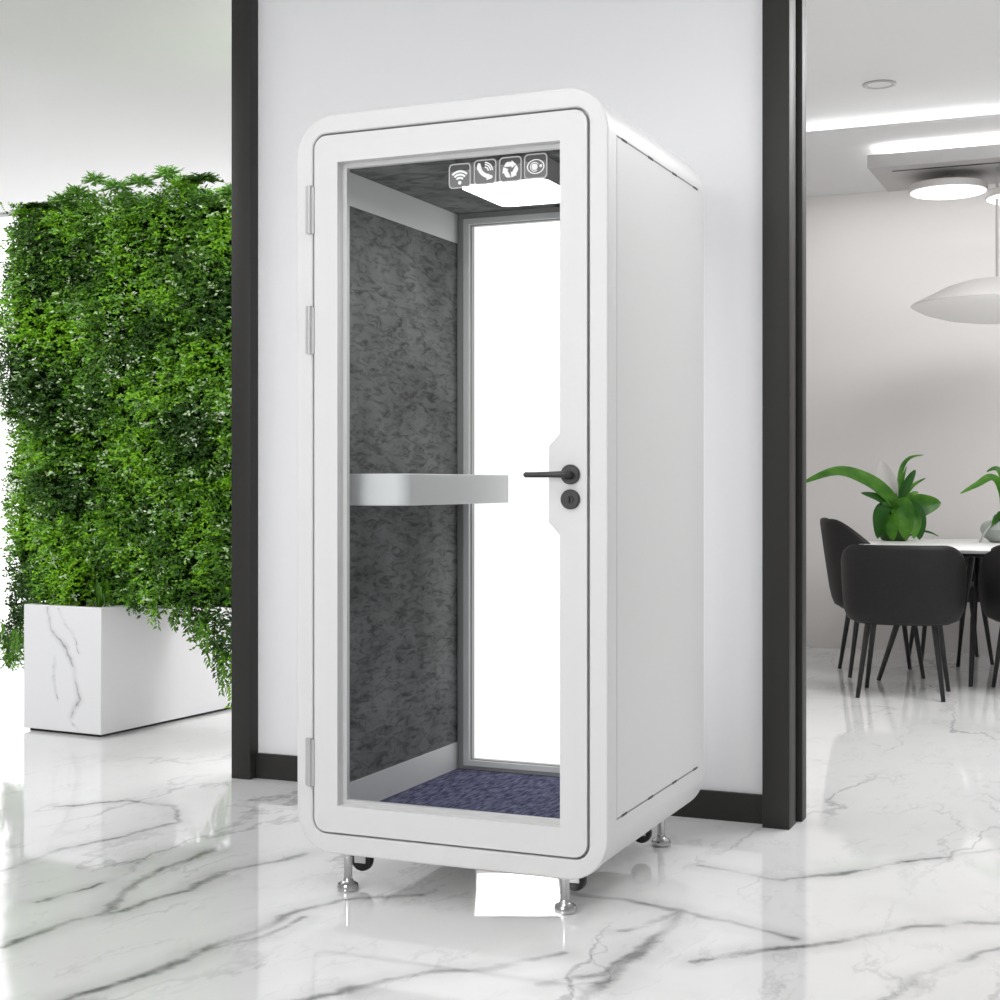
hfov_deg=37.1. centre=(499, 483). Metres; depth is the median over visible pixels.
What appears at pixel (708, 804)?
baseboard
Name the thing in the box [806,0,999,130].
ceiling
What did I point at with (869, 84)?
diffuser
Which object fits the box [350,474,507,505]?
shelf
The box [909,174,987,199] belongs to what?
lamp
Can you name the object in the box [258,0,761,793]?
wall
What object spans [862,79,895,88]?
recessed light
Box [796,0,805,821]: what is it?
trim
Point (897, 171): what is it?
ceiling box
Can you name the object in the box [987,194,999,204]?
diffuser
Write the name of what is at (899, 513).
potted plant
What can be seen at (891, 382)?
wall
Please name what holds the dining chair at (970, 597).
on the floor
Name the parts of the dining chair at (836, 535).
leg, backrest, leg, leg, leg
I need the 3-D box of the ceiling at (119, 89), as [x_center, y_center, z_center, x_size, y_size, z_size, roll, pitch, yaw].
[-1.859,-2.015,2.542,21.000,0.170,14.200,0,0,23]
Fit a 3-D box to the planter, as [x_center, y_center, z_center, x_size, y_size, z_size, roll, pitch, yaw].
[-1.629,0.819,7.125,0.450,0.563,1.300,0,0,27]
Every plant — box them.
[67,574,137,606]
[806,455,940,540]
[960,466,999,542]
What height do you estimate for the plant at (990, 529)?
0.480 m
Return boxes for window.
[0,193,218,636]
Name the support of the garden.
in the planter
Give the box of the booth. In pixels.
[298,88,703,914]
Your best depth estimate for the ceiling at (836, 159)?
8.47 m
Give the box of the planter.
[24,601,231,736]
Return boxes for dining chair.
[820,517,924,678]
[841,544,966,701]
[909,557,993,664]
[978,545,999,687]
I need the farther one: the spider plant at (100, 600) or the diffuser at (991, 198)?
the diffuser at (991, 198)
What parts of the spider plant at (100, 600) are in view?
blade, blade, blade, blade, blade, blade, blade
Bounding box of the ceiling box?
[867,144,999,191]
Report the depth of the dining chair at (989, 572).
7.72 m
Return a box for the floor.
[0,638,999,999]
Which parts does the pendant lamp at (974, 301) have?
lamp shade, lamp shade, rod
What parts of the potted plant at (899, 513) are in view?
flower, pot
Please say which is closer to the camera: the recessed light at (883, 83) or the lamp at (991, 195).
the recessed light at (883, 83)
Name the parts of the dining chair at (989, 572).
backrest, leg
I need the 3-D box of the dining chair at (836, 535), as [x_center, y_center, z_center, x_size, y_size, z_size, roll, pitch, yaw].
[2.156,0.651,8.648,0.578,0.902,0.630,0,0,5]
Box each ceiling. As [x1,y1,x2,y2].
[0,0,231,212]
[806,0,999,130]
[806,114,999,196]
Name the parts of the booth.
trim, kick trim, door, frame, glass, lever handle, panel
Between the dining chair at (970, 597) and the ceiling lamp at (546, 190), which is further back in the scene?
the dining chair at (970, 597)
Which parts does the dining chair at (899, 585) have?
leg, leg, seat, backrest, leg, leg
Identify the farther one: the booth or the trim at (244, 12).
the trim at (244, 12)
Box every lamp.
[462,157,559,205]
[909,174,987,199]
[911,143,999,323]
[985,186,999,204]
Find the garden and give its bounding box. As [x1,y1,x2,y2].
[0,164,231,708]
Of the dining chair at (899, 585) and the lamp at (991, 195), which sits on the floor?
the dining chair at (899, 585)
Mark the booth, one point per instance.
(501, 298)
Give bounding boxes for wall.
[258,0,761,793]
[806,183,999,654]
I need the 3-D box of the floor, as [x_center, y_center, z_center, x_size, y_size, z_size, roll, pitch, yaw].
[-1.111,1.150,4.288,21.000,0.100,18.000,0,0,23]
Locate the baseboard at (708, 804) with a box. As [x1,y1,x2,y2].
[256,752,761,823]
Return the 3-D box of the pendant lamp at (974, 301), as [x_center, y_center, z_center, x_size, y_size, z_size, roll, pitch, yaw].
[2.835,-1.425,8.494,0.950,1.010,0.950,0,0,23]
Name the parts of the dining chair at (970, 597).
leg, leg, backrest, seat, leg, leg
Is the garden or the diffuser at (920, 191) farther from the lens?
the diffuser at (920, 191)
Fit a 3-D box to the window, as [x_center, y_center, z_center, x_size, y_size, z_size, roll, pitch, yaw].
[-4.246,-0.415,10.935,8.120,3.030,0.050,0,0,23]
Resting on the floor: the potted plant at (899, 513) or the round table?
the round table
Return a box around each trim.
[232,0,257,779]
[762,0,795,829]
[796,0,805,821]
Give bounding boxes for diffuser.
[867,82,890,87]
[910,184,986,199]
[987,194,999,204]
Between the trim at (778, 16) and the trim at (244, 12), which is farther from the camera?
the trim at (244, 12)
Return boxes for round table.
[863,539,999,686]

